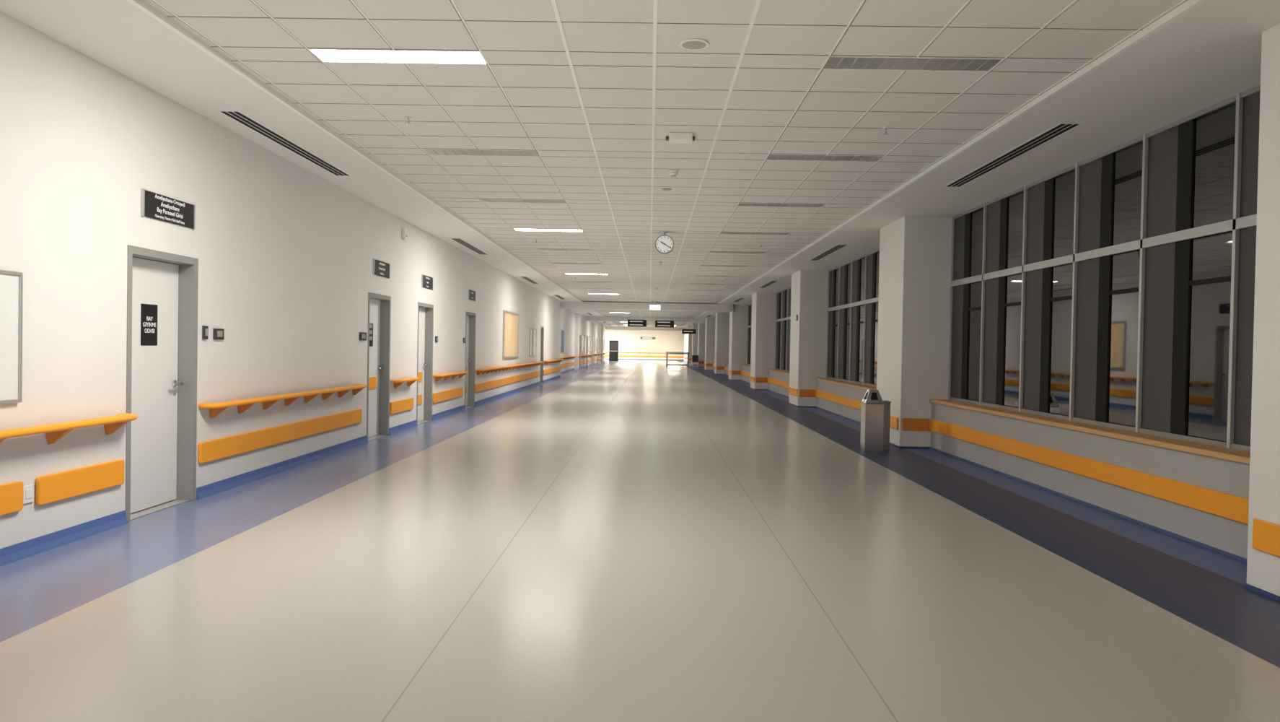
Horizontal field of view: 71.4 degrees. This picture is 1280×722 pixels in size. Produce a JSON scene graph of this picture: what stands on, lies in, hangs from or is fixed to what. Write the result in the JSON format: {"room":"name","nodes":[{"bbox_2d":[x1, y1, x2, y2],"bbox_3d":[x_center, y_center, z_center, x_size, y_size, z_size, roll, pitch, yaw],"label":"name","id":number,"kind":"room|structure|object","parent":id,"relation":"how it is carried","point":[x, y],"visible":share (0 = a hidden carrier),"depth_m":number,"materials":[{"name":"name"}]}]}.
{"room":"hospital corridor","nodes":[
{"label":"hospital corridor","id":0,"kind":"room"},
{"bbox_2d":[0,10,605,548],"bbox_3d":[-3.925,-0.968,40.034,0.720,3.400,92.000,1,1,1],"label":"wall","id":1,"kind":"structure","parent":0,"point":[286,253],"depth_m":8.00,"materials":[{"name":"paint"}]},
{"bbox_2d":[0,269,23,404],"bbox_3d":[-3.932,-0.139,4.966,0.025,0.820,1.350,1,1,1],"label":"notice board","id":2,"kind":"object","parent":1,"relation":"attached to","point":[11,282],"visible":1,"depth_m":5.55,"materials":[{"name":"white"}]},
{"bbox_2d":[23,484,33,503],"bbox_3d":[-3.947,0.859,5.746,0.013,0.110,0.100,1,1,1],"label":"switch","id":3,"kind":"object","parent":1,"relation":"attached to","point":[28,496],"visible":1,"depth_m":5.74,"materials":[{"name":"white plastic"}]},
{"bbox_2d":[125,244,198,521],"bbox_3d":[-4.031,0.169,7.347,0.221,2.128,1.056,1,1,1],"label":"door","id":4,"kind":"structure","parent":1,"relation":"in","point":[161,364],"depth_m":7.53,"materials":[{"name":"grey wood"}]},
{"bbox_2d":[142,316,155,332],"bbox_3d":[-4.048,-0.299,7.351,0.002,0.135,0.191,1,1,1],"label":"sign","id":5,"kind":"object","parent":4,"relation":"attached to","point":[149,323],"visible":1,"depth_m":7.35,"materials":[{"name":"white"}]},
{"bbox_2d":[141,188,195,229],"bbox_3d":[-3.892,-1.248,7.369,0.016,0.213,0.800,1,1,1],"label":"door sign","id":6,"kind":"object","parent":1,"relation":"attached to","point":[150,203],"visible":1,"depth_m":7.32,"materials":[{"name":"black plastic"}]},
{"bbox_2d":[155,194,183,206],"bbox_3d":[-3.886,-1.321,7.367,0.002,0.044,0.458,1,1,1],"label":"door sign","id":7,"kind":"object","parent":6,"relation":"attached to","point":[157,197],"visible":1,"depth_m":7.36,"materials":[{"name":"white"}]},
{"bbox_2d":[157,207,182,217],"bbox_3d":[-3.888,-1.219,7.370,0.002,0.048,0.393,1,1,1],"label":"door sign","id":8,"kind":"object","parent":6,"relation":"attached to","point":[171,213],"visible":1,"depth_m":7.36,"materials":[{"name":"white"}]},
{"bbox_2d":[155,214,184,223],"bbox_3d":[-3.889,-1.169,7.371,0.002,0.030,0.454,1,1,1],"label":"door sign","id":9,"kind":"object","parent":6,"relation":"attached to","point":[167,218],"visible":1,"depth_m":7.37,"materials":[{"name":"white"}]},
{"bbox_2d":[160,202,179,211],"bbox_3d":[-3.887,-1.270,7.368,0.002,0.048,0.282,1,1,1],"label":"door sign","id":10,"kind":"object","parent":6,"relation":"attached to","point":[165,205],"visible":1,"depth_m":7.36,"materials":[{"name":"white"}]},
{"bbox_2d":[202,325,208,339],"bbox_3d":[-3.899,-0.255,7.989,0.023,0.120,0.070,1,1,1],"label":"switch","id":11,"kind":"object","parent":1,"relation":"attached to","point":[205,328],"visible":1,"depth_m":7.97,"materials":[{"name":"grey plastic"}]},
{"bbox_2d":[212,328,224,339],"bbox_3d":[-3.897,-0.249,8.239,0.023,0.100,0.170,1,1,1],"label":"switch","id":12,"kind":"object","parent":1,"relation":"attached to","point":[218,333],"visible":1,"depth_m":8.22,"materials":[{"name":"grey plastic"}]},
{"bbox_2d":[0,355,605,515],"bbox_3d":[-3.773,0.262,44.502,0.528,0.190,82.500,1,1,1],"label":"rail","id":13,"kind":"object","parent":1,"relation":"attached to","point":[63,485],"visible":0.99,"depth_m":8.29,"materials":[{"name":"orange plastic"}]},
{"bbox_2d":[0,360,605,565],"bbox_3d":[-3.828,0.684,40.058,0.529,0.099,91.980,1,1,1],"label":"skirting board","id":14,"kind":"object","parent":1,"relation":"attached to","point":[24,549],"visible":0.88,"depth_m":8.18,"materials":[{"name":"blue"}]},
{"bbox_2d":[0,352,606,444],"bbox_3d":[-3.702,-0.104,44.496,0.659,0.145,82.623,1,1,1],"label":"handrail","id":15,"kind":"object","parent":1,"relation":"attached to","point":[55,431],"visible":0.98,"depth_m":8.31,"materials":[{"name":"orange plastic"}]},
{"bbox_2d":[359,331,366,340],"bbox_3d":[-3.852,-0.341,12.344,0.023,0.110,0.284,1,1,1],"label":"switch","id":16,"kind":"object","parent":1,"relation":"attached to","point":[362,335],"visible":1,"depth_m":12.33,"materials":[{"name":"grey plastic"}]},
{"bbox_2d":[366,292,391,440],"bbox_3d":[-3.969,0.080,13.181,0.221,2.128,1.086,1,1,1],"label":"door","id":17,"kind":"structure","parent":1,"relation":"in","point":[379,305],"depth_m":13.57,"materials":[{"name":"grey"}]},
{"bbox_2d":[373,258,390,278],"bbox_3d":[-3.829,-1.364,13.203,0.016,0.228,0.780,1,1,1],"label":"door sign","id":18,"kind":"object","parent":1,"relation":"attached to","point":[376,262],"visible":1,"depth_m":13.16,"materials":[{"name":"black"}]},
{"bbox_2d":[401,228,406,240],"bbox_3d":[-3.782,-2.041,14.322,0.062,0.180,0.120,1,1,1],"label":"detector","id":19,"kind":"object","parent":1,"relation":"attached to","point":[404,230],"visible":1,"depth_m":14.26,"materials":[{"name":"white plastic"}]},
{"bbox_2d":[416,301,433,424],"bbox_3d":[-3.940,0.039,15.896,0.221,2.128,1.096,1,1,1],"label":"door","id":20,"kind":"structure","parent":1,"relation":"in","point":[425,311],"depth_m":16.37,"materials":[{"name":"grey paint"}]},
{"bbox_2d":[421,274,432,290],"bbox_3d":[-3.799,-1.405,15.922,0.016,0.228,0.760,1,1,1],"label":"door sign","id":21,"kind":"object","parent":1,"relation":"attached to","point":[424,283],"visible":1,"depth_m":15.86,"materials":[{"name":"black"}]},
{"bbox_2d":[464,310,476,408],"bbox_3d":[-3.897,-0.022,19.885,0.221,2.128,1.096,1,1,1],"label":"door","id":22,"kind":"structure","parent":1,"relation":"in","point":[470,365],"depth_m":20.37,"materials":[{"name":"grey"}]},
{"bbox_2d":[468,289,475,300],"bbox_3d":[-3.756,-1.466,19.922,0.016,0.228,0.760,1,1,1],"label":"door sign","id":23,"kind":"object","parent":1,"relation":"attached to","point":[470,294],"visible":1,"depth_m":19.84,"materials":[{"name":"black"}]},
{"bbox_2d":[502,310,519,358],"bbox_3d":[-3.698,-0.737,25.583,0.040,1.330,2.700,1,1,1],"label":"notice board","id":24,"kind":"object","parent":1,"relation":"attached to","point":[510,319],"visible":1,"depth_m":25.43,"materials":[{"name":"brown wood"}]},
{"bbox_2d":[529,327,532,356],"bbox_3d":[-3.662,-0.632,29.885,0.025,0.950,0.500,1,1,1],"label":"notice","id":25,"kind":"object","parent":1,"relation":"attached to","point":[530,328],"visible":1,"depth_m":29.86,"materials":[{"name":"white paper"}]},
{"bbox_2d":[532,328,536,355],"bbox_3d":[-3.652,-0.646,30.835,0.025,0.950,0.800,1,1,1],"label":"notice","id":26,"kind":"object","parent":1,"relation":"attached to","point":[535,330],"visible":1,"depth_m":30.77,"materials":[{"name":"white paper"}]},
{"bbox_2d":[539,326,544,383],"bbox_3d":[-3.755,-0.222,33.118,0.221,2.128,0.946,1,1,1],"label":"door","id":27,"kind":"structure","parent":1,"relation":"in","point":[542,327],"depth_m":33.53,"materials":[{"name":"grey"}]},
{"bbox_2d":[560,329,564,352],"bbox_3d":[-3.997,-0.996,45.036,0.025,1.200,3.000,1,1,1],"label":"picture","id":28,"kind":"object","parent":1,"relation":"attached to","point":[562,336],"visible":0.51,"depth_m":45.78,"materials":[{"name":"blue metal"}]},
{"bbox_2d":[579,334,580,368],"bbox_3d":[-3.801,-0.557,54.842,0.221,2.128,0.996,1,1,1],"label":"door","id":29,"kind":"structure","parent":1,"relation":"in","point":[579,334],"depth_m":55.28,"materials":[{"name":"grey"}]},
{"bbox_2d":[581,334,583,352],"bbox_3d":[-3.651,-1.121,56.832,0.025,1.100,1.200,1,1,1],"label":"picture","id":30,"kind":"object","parent":1,"relation":"attached to","point":[582,341],"visible":1,"depth_m":56.72,"materials":[{"name":"white paper"}]},
{"bbox_2d":[0,359,1279,721],"bbox_3d":[0.379,0.800,47.066,10.200,0.200,106.500,1,1,1],"label":"floor","id":31,"kind":"structure","parent":0,"point":[621,540],"depth_m":5.16,"materials":[{"name":"plastic"}]},
{"bbox_2d":[608,339,618,360],"bbox_3d":[-2.597,-1.012,88.368,0.920,2.050,0.720,1,1,1],"label":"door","id":32,"kind":"structure","parent":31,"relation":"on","point":[613,345],"depth_m":88.04,"materials":[{"name":"black metal"}]},
{"bbox_2d":[665,351,689,367],"bbox_3d":[2.794,-0.110,66.080,1.700,1.120,1.000,1,1,1],"label":"table","id":33,"kind":"object","parent":31,"relation":"on","point":[667,352],"visible":1,"depth_m":65.60,"materials":[{"name":"grey metal"}]},
{"bbox_2d":[684,333,687,361],"bbox_3d":[5.204,-1.649,94.735,0.976,3.400,1.412,1,1,1],"label":"column","id":34,"kind":"structure","parent":31,"relation":"on","point":[685,335],"depth_m":94.03,"materials":[{"name":"paint"}]},
{"bbox_2d":[687,326,692,362],"bbox_3d":[5.107,-1.512,85.737,0.976,3.400,1.412,1,1,1],"label":"column","id":35,"kind":"structure","parent":31,"relation":"on","point":[690,335],"depth_m":85.04,"materials":[{"name":"paint"}]},
{"bbox_2d":[691,324,698,364],"bbox_3d":[5.011,-1.375,76.739,0.976,3.400,1.412,1,1,1],"label":"column","id":36,"kind":"structure","parent":31,"relation":"on","point":[695,335],"depth_m":76.04,"materials":[{"name":"paint"}]},
{"bbox_2d":[691,354,698,367],"bbox_3d":[3.939,0.051,63.394,0.450,0.920,0.450,1,1,1],"label":"chair","id":37,"kind":"object","parent":31,"relation":"on","point":[695,358],"visible":0.94,"depth_m":63.58,"materials":[{"name":"grey plastic"}]},
{"bbox_2d":[697,322,705,367],"bbox_3d":[4.914,-1.239,67.740,0.976,3.400,1.412,1,1,1],"label":"column","id":38,"kind":"structure","parent":31,"relation":"on","point":[701,328],"depth_m":67.04,"materials":[{"name":"paint"}]},
{"bbox_2d":[704,317,715,370],"bbox_3d":[4.817,-1.102,58.742,0.976,3.400,1.412,1,1,1],"label":"column","id":39,"kind":"structure","parent":31,"relation":"on","point":[710,322],"depth_m":58.05,"materials":[{"name":"paint"}]},
{"bbox_2d":[714,312,729,374],"bbox_3d":[4.721,-0.966,49.743,0.976,3.400,1.412,1,1,1],"label":"column","id":40,"kind":"structure","parent":31,"relation":"on","point":[722,319],"depth_m":49.05,"materials":[{"name":"paint"}]},
{"bbox_2d":[728,304,748,380],"bbox_3d":[4.624,-0.829,40.745,0.976,3.400,1.412,1,1,1],"label":"column","id":41,"kind":"structure","parent":31,"relation":"on","point":[738,317],"depth_m":40.05,"materials":[{"name":"paint"}]},
{"bbox_2d":[728,369,741,374],"bbox_3d":[4.312,0.510,40.769,0.443,0.180,1.456,1,1,1],"label":"rail","id":42,"kind":"object","parent":41,"relation":"attached to","point":[734,371],"visible":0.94,"depth_m":40.04,"materials":[{"name":"orange plastic"}]},
{"bbox_2d":[750,292,776,389],"bbox_3d":[4.527,-0.693,31.746,0.976,3.400,1.412,1,1,1],"label":"column","id":43,"kind":"structure","parent":31,"relation":"on","point":[763,304],"depth_m":31.05,"materials":[{"name":"paint"}]},
{"bbox_2d":[749,375,766,382],"bbox_3d":[4.216,0.647,31.770,0.443,0.180,1.456,1,1,1],"label":"rail","id":44,"kind":"object","parent":43,"relation":"attached to","point":[758,379],"visible":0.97,"depth_m":31.04,"materials":[{"name":"orange plastic"}]},
{"bbox_2d":[788,269,828,406],"bbox_3d":[4.431,-0.556,22.748,0.976,3.400,1.412,1,1,1],"label":"column","id":45,"kind":"structure","parent":31,"relation":"on","point":[809,293],"depth_m":22.05,"materials":[{"name":"paint"}]},
{"bbox_2d":[788,386,815,396],"bbox_3d":[4.119,0.783,22.772,0.443,0.180,1.456,1,1,1],"label":"rail","id":46,"kind":"object","parent":45,"relation":"attached to","point":[808,392],"visible":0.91,"depth_m":22.04,"materials":[{"name":"orange plastic"}]},
{"bbox_2d":[860,388,883,451],"bbox_3d":[3.319,0.844,12.729,0.260,0.870,0.260,1,1,1],"label":"trash bin","id":47,"kind":"object","parent":31,"relation":"on","point":[872,405],"visible":1,"depth_m":12.60,"materials":[{"name":"silver metal"}]},
{"bbox_2d":[883,400,891,449],"bbox_3d":[3.544,0.927,12.873,0.126,0.706,0.126,1,1,1],"label":"bin","id":48,"kind":"object","parent":31,"relation":"on","point":[887,403],"visible":0.73,"depth_m":12.82,"materials":[{"name":"silver metal"}]},
{"bbox_2d":[876,215,951,448],"bbox_3d":[4.334,-0.420,13.749,0.976,3.400,1.412,1,1,1],"label":"column","id":49,"kind":"structure","parent":31,"relation":"on","point":[915,252],"depth_m":13.06,"materials":[{"name":"paint"}]},
{"bbox_2d":[889,415,929,430],"bbox_3d":[4.022,0.920,13.773,0.443,0.180,1.456,1,1,1],"label":"rail","id":50,"kind":"object","parent":49,"relation":"attached to","point":[908,423],"visible":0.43,"depth_m":13.05,"materials":[{"name":"orange plastic"}]},
{"bbox_2d":[1244,23,1279,601],"bbox_3d":[4.238,-0.283,4.751,0.976,3.400,1.412,1,1,1],"label":"column","id":51,"kind":"structure","parent":31,"relation":"on","point":[1263,567],"depth_m":5.34,"materials":[{"name":"paint"}]},
{"bbox_2d":[1252,518,1279,556],"bbox_3d":[3.926,1.056,4.775,0.443,0.180,1.456,1,1,1],"label":"rail","id":52,"kind":"object","parent":51,"relation":"attached to","point":[1265,535],"visible":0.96,"depth_m":5.27,"materials":[{"name":"orange plastic"}]},
{"bbox_2d":[0,0,1279,327],"bbox_3d":[-1.599,-2.792,46.983,13.720,0.124,106.000,1,1,1],"label":"ceiling","id":53,"kind":"structure","parent":0,"point":[1200,55],"depth_m":7.24,"materials":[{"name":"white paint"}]},
{"bbox_2d":[217,110,352,176],"bbox_3d":[-3.546,-2.184,9.156,0.200,0.005,2.900,1,1,1],"label":"ceiling vent","id":54,"kind":"object","parent":53,"relation":"in","point":[239,117],"visible":1,"depth_m":8.80,"materials":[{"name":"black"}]},
{"bbox_2d":[308,48,486,64],"bbox_3d":[-1.697,-2.148,6.287,1.174,0.006,0.290,1,1,1],"label":"recessed light","id":55,"kind":"object","parent":53,"relation":"in","point":[326,55],"visible":1,"depth_m":6.28,"materials":[{"name":"white plastic"}]},
{"bbox_2d":[450,238,488,254],"bbox_3d":[-3.450,-2.321,18.155,0.200,0.005,2.900,1,1,1],"label":"ceiling vent","id":56,"kind":"object","parent":53,"relation":"in","point":[459,240],"visible":1,"depth_m":18.02,"materials":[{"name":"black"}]},
{"bbox_2d":[423,148,539,156],"bbox_3d":[-1.663,-2.194,9.386,1.174,0.008,0.290,1,1,1],"label":"recessed light","id":57,"kind":"object","parent":53,"relation":"in","point":[431,151],"visible":1,"depth_m":9.38,"materials":[{"name":"white"}]},
{"bbox_2d":[479,198,566,203],"bbox_3d":[-1.630,-2.241,12.486,1.174,0.008,0.290,1,1,1],"label":"recessed light","id":58,"kind":"object","parent":53,"relation":"in","point":[484,200],"visible":1,"depth_m":12.48,"materials":[{"name":"white"}]},
{"bbox_2d":[520,276,538,283],"bbox_3d":[-3.353,-2.457,27.153,0.200,0.005,2.900,1,1,1],"label":"ceiling vent","id":59,"kind":"object","parent":53,"relation":"in","point":[527,278],"visible":1,"depth_m":26.90,"materials":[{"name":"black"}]},
{"bbox_2d":[513,228,582,231],"bbox_3d":[-1.597,-2.289,15.585,1.174,0.006,0.290,1,1,1],"label":"recessed light","id":60,"kind":"object","parent":53,"relation":"in","point":[516,229],"visible":1,"depth_m":15.58,"materials":[{"name":"white plastic"}]},
{"bbox_2d":[536,248,593,251],"bbox_3d":[-1.564,-2.335,18.685,1.174,0.008,0.290,1,1,1],"label":"recessed light","id":61,"kind":"object","parent":53,"relation":"in","point":[545,249],"visible":1,"depth_m":18.69,"materials":[{"name":"white plastic"}]},
{"bbox_2d":[553,262,601,264],"bbox_3d":[-1.530,-2.382,21.784,1.174,0.008,0.290,1,1,1],"label":"recessed light","id":62,"kind":"object","parent":53,"relation":"in","point":[553,262],"visible":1,"depth_m":21.77,"materials":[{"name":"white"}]},
{"bbox_2d":[564,272,607,274],"bbox_3d":[-1.497,-2.430,24.884,1.174,0.006,0.290,1,1,1],"label":"recessed light","id":63,"kind":"object","parent":53,"relation":"in","point":[565,273],"visible":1,"depth_m":24.87,"materials":[{"name":"white plastic"}]},
{"bbox_2d":[627,312,646,326],"bbox_3d":[-0.163,-2.416,51.973,1.100,0.820,0.062,1,1,1],"label":"hanging sign","id":64,"kind":"object","parent":53,"relation":"hanging from","point":[630,322],"visible":1,"depth_m":51.94,"materials":[{"name":"black plastic"}]},
{"bbox_2d":[560,301,733,331],"bbox_3d":[0.416,-2.766,62.764,7.978,0.349,46.000,1,1,1],"label":"ceiling beam","id":65,"kind":"structure","parent":53,"relation":"attached to","point":[596,305],"depth_m":39.80,"materials":[{"name":"white paint"}]},
{"bbox_2d":[640,336,655,339],"bbox_3d":[0.856,-2.914,95.962,1.600,1.140,0.062,1,1,1],"label":"hanging sign","id":66,"kind":"object","parent":53,"relation":"hanging from","point":[641,337],"visible":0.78,"depth_m":95.94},
{"bbox_2d":[649,303,660,310],"bbox_3d":[0.639,-2.377,37.961,0.500,0.440,0.065,1,1,1],"label":"exit sign","id":67,"kind":"object","parent":53,"relation":"hanging from","point":[654,307],"visible":1,"depth_m":37.93,"materials":[{"name":"white plastic"}]},
{"bbox_2d":[655,231,673,253],"bbox_3d":[0.429,-2.063,15.561,0.330,0.383,0.091,1,1,1],"label":"clock","id":68,"kind":"object","parent":53,"relation":"hanging from","point":[664,243],"visible":1,"depth_m":15.52,"materials":[{"name":"grey plastic"}]},
{"bbox_2d":[655,312,673,327],"bbox_3d":[1.436,-2.377,51.956,1.100,0.840,0.062,1,1,1],"label":"hanging sign","id":69,"kind":"object","parent":53,"relation":"hanging from","point":[658,323],"visible":1,"depth_m":51.93,"materials":[{"name":"black"}]},
{"bbox_2d":[151,0,1186,326],"bbox_3d":[0.520,-2.735,46.961,6.090,0.005,106.000,1,1,1],"label":"grid","id":70,"kind":"object","parent":53,"relation":"attached to","point":[655,23],"depth_m":7.67,"materials":[{"name":"white metal"}]},
{"bbox_2d":[668,169,678,176],"bbox_3d":[0.384,-2.140,10.165,0.110,0.068,0.110,1,1,1],"label":"smoke detector","id":71,"kind":"object","parent":53,"relation":"attached to","point":[672,172],"visible":1,"depth_m":10.13,"materials":[{"name":"white plastic"}]},
{"bbox_2d":[665,132,694,143],"bbox_3d":[0.386,-2.113,8.475,0.280,0.070,0.220,1,1,1],"label":"box","id":72,"kind":"object","parent":53,"relation":"attached to","point":[677,138],"visible":1,"depth_m":8.37,"materials":[{"name":"white plastic"}]},
{"bbox_2d":[681,321,696,333],"bbox_3d":[3.198,-2.314,57.940,0.900,1.090,0.062,1,1,1],"label":"hanging sign","id":73,"kind":"object","parent":53,"relation":"hanging from","point":[683,330],"visible":0.89,"depth_m":57.92,"materials":[{"name":"black plastic"}]},
{"bbox_2d":[678,38,709,49],"bbox_3d":[0.359,-2.102,5.915,0.200,0.014,0.200,1,1,1],"label":"ceiling speaker","id":74,"kind":"object","parent":53,"relation":"in","point":[689,43],"depth_m":5.89},
{"bbox_2d":[694,274,736,277],"bbox_3d":[2.102,-2.365,24.846,1.174,0.008,0.290,1,1,1],"label":"recessed light","id":75,"kind":"object","parent":53,"relation":"in","point":[695,275],"visible":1,"depth_m":24.84,"materials":[{"name":"white"}]},
{"bbox_2d":[700,264,748,266],"bbox_3d":[2.069,-2.318,21.746,1.174,0.008,0.290,1,1,1],"label":"recessed light","id":76,"kind":"object","parent":53,"relation":"in","point":[700,265],"visible":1,"depth_m":21.74,"materials":[{"name":"white plastic"}]},
{"bbox_2d":[709,251,766,253],"bbox_3d":[2.036,-2.271,18.647,1.174,0.008,0.290,1,1,1],"label":"recessed light","id":77,"kind":"object","parent":53,"relation":"in","point":[722,252],"visible":1,"depth_m":18.64,"materials":[{"name":"white plastic"}]},
{"bbox_2d":[720,231,788,235],"bbox_3d":[2.002,-2.224,15.547,1.174,0.008,0.290,1,1,1],"label":"recessed light","id":78,"kind":"object","parent":53,"relation":"in","point":[721,232],"visible":1,"depth_m":15.54,"materials":[{"name":"white"}]},
{"bbox_2d":[759,280,777,287],"bbox_3d":[3.906,-2.330,27.127,0.200,0.005,3.000,1,1,1],"label":"ceiling vent","id":79,"kind":"object","parent":53,"relation":"in","point":[770,283],"visible":1,"depth_m":27.23,"materials":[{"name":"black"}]},
{"bbox_2d":[738,202,823,207],"bbox_3d":[1.969,-2.177,12.448,1.174,0.008,0.290,1,1,1],"label":"recessed light","id":80,"kind":"object","parent":53,"relation":"in","point":[740,204],"visible":1,"depth_m":12.44,"materials":[{"name":"white"}]},
{"bbox_2d":[766,153,883,161],"bbox_3d":[1.936,-2.130,9.348,1.174,0.008,0.290,1,1,1],"label":"recessed light","id":81,"kind":"object","parent":53,"relation":"in","point":[772,156],"visible":1,"depth_m":9.34,"materials":[{"name":"white metal"}]},
{"bbox_2d":[808,244,847,260],"bbox_3d":[3.809,-2.193,18.129,0.200,0.005,3.000,1,1,1],"label":"ceiling vent","id":82,"kind":"object","parent":53,"relation":"in","point":[838,247],"visible":1,"depth_m":17.95,"materials":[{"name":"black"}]},
{"bbox_2d":[823,55,1002,71],"bbox_3d":[1.903,-2.083,6.249,1.174,0.008,0.290,1,1,1],"label":"recessed light","id":83,"kind":"object","parent":53,"relation":"in","point":[835,62],"visible":1,"depth_m":6.24,"materials":[{"name":"white metal"}]},
{"bbox_2d":[943,122,1083,186],"bbox_3d":[3.713,-2.057,9.130,0.200,0.005,3.000,1,1,1],"label":"ceiling vent","id":84,"kind":"object","parent":53,"relation":"in","point":[1061,128],"visible":1,"depth_m":8.76,"materials":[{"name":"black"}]},
{"bbox_2d":[605,329,684,359],"bbox_3d":[1.007,-1.865,92.977,18.000,3.740,14.400,1,1,1],"label":"wall","id":85,"kind":"structure","parent":0,"point":[629,340],"depth_m":99.98,"materials":[{"name":"white paint"}]},
{"bbox_2d":[605,351,684,360],"bbox_3d":[-1.294,-0.562,99.942,12.700,0.840,0.157,1,1,1],"label":"handrail","id":86,"kind":"object","parent":85,"relation":"attached to","point":[632,356],"visible":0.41,"depth_m":99.98,"materials":[{"name":"orange plastic"}]},
{"bbox_2d":[724,362,728,375],"bbox_3d":[4.852,0.461,45.263,0.470,0.690,7.600,1,1,1],"label":"wall","id":87,"kind":"structure","parent":0,"point":[726,364],"depth_m":47.91,"materials":[{"name":"paint"}]},
{"bbox_2d":[741,365,750,383],"bbox_3d":[4.755,0.597,36.264,0.470,0.690,7.600,1,1,1],"label":"wall","id":88,"kind":"structure","parent":0,"point":[744,368],"depth_m":38.23,"materials":[{"name":"paint"}]},
{"bbox_2d":[741,370,750,376],"bbox_3d":[4.505,0.578,36.267,0.028,0.170,7.540,1,1,1],"label":"rail","id":89,"kind":"object","parent":88,"relation":"attached to","point":[742,372],"visible":0.48,"depth_m":37.98,"materials":[{"name":"orange plastic"}]},
{"bbox_2d":[746,303,751,365],"bbox_3d":[4.818,-1.121,36.237,0.065,2.667,7.598,1,1,1],"label":"window","id":90,"kind":"structure","parent":88,"relation":"in","point":[750,306],"depth_m":39.49,"materials":[{"name":"silver metal"}]},
{"bbox_2d":[767,370,789,396],"bbox_3d":[4.659,0.734,27.266,0.470,0.690,7.600,1,1,1],"label":"wall","id":91,"kind":"structure","parent":0,"point":[779,376],"depth_m":28.42,"materials":[{"name":"paint"}]},
{"bbox_2d":[766,377,789,388],"bbox_3d":[4.408,0.714,27.268,0.028,0.170,7.540,1,1,1],"label":"rail","id":92,"kind":"object","parent":91,"relation":"attached to","point":[773,381],"visible":0.52,"depth_m":28.24,"materials":[{"name":"orange plastic"}]},
{"bbox_2d":[766,368,789,374],"bbox_3d":[4.546,0.366,27.261,0.303,0.039,7.596,1,1,1],"label":"sill","id":93,"kind":"structure","parent":91,"relation":"on","point":[769,369],"depth_m":28.57,"materials":[{"name":"brown wood"}]},
{"bbox_2d":[774,286,791,371],"bbox_3d":[4.721,-0.985,27.239,0.065,2.667,7.598,1,1,1],"label":"window","id":94,"kind":"structure","parent":91,"relation":"in","point":[783,315],"depth_m":29.50,"materials":[{"name":"silver metal"}]},
{"bbox_2d":[816,379,867,422],"bbox_3d":[4.562,0.870,18.267,0.470,0.690,7.600,1,1,1],"label":"wall","id":95,"kind":"structure","parent":0,"point":[853,392],"depth_m":19.23,"materials":[{"name":"paint"}]},
{"bbox_2d":[814,406,860,423],"bbox_3d":[4.306,1.195,18.275,0.029,0.029,7.598,1,1,1],"label":"skirting board","id":96,"kind":"object","parent":95,"relation":"attached to","point":[817,407],"visible":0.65,"depth_m":19.30,"materials":[{"name":"blue"}]},
{"bbox_2d":[815,389,862,409],"bbox_3d":[4.311,0.851,18.270,0.028,0.170,7.540,1,1,1],"label":"rail","id":97,"kind":"object","parent":95,"relation":"attached to","point":[855,403],"visible":0.51,"depth_m":19.22,"materials":[{"name":"orange plastic"}]},
{"bbox_2d":[815,378,876,389],"bbox_3d":[4.450,0.503,18.263,0.303,0.039,7.596,1,1,1],"label":"sill","id":98,"kind":"structure","parent":95,"relation":"on","point":[866,387],"depth_m":18.72,"materials":[{"name":"brown wood"}]},
{"bbox_2d":[826,248,879,386],"bbox_3d":[4.624,-0.848,18.241,0.065,2.667,7.598,1,1,1],"label":"window","id":99,"kind":"structure","parent":95,"relation":"in","point":[870,299],"depth_m":19.34,"materials":[{"name":"silver metal"}]},
{"bbox_2d":[930,401,1249,558],"bbox_3d":[4.465,1.007,9.269,0.470,0.690,7.600,1,1,1],"label":"wall","id":100,"kind":"structure","parent":0,"point":[1231,477],"depth_m":7.86,"materials":[{"name":"paint"}]},
{"bbox_2d":[928,446,1247,564],"bbox_3d":[4.209,1.332,9.277,0.029,0.029,7.598,1,1,1],"label":"skirting board","id":101,"kind":"object","parent":100,"relation":"attached to","point":[1219,551],"visible":1,"depth_m":7.85,"materials":[{"name":"blue"}]},
{"bbox_2d":[929,418,1248,523],"bbox_3d":[4.215,0.987,9.271,0.028,0.170,7.540,1,1,1],"label":"rail","id":102,"kind":"object","parent":100,"relation":"attached to","point":[1226,505],"visible":1,"depth_m":7.81,"materials":[{"name":"orange plastic"}]},
{"bbox_2d":[929,399,1250,463],"bbox_3d":[4.353,0.639,9.265,0.303,0.039,7.596,1,1,1],"label":"sill","id":103,"kind":"structure","parent":100,"relation":"on","point":[1230,454],"depth_m":7.93,"materials":[{"name":"brown wood"}]},
{"bbox_2d":[947,84,1260,451],"bbox_3d":[4.528,-0.712,9.242,0.065,2.667,7.598,1,1,1],"label":"window","id":104,"kind":"structure","parent":100,"relation":"in","point":[1165,244],"depth_m":8.57,"materials":[{"name":"silver metal"}]},
{"label":"outside","id":105,"kind":"structure","parent":0,"visible":0},
{"bbox_2d":[968,103,1235,442],"bbox_3d":[4.650,-0.710,9.241,0.040,2.650,7.580,1,1,1],"label":"window glass","id":106,"kind":"object","parent":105,"point":[1216,130],"visible":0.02,"depth_m":8.38,"materials":[{"name":"black"}]},
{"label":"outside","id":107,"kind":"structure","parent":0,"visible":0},
{"bbox_2d":[834,251,879,384],"bbox_3d":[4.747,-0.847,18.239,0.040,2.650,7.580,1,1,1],"label":"exterior night view","id":108,"kind":"object","parent":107,"point":[863,260],"visible":0.02,"depth_m":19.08,"materials":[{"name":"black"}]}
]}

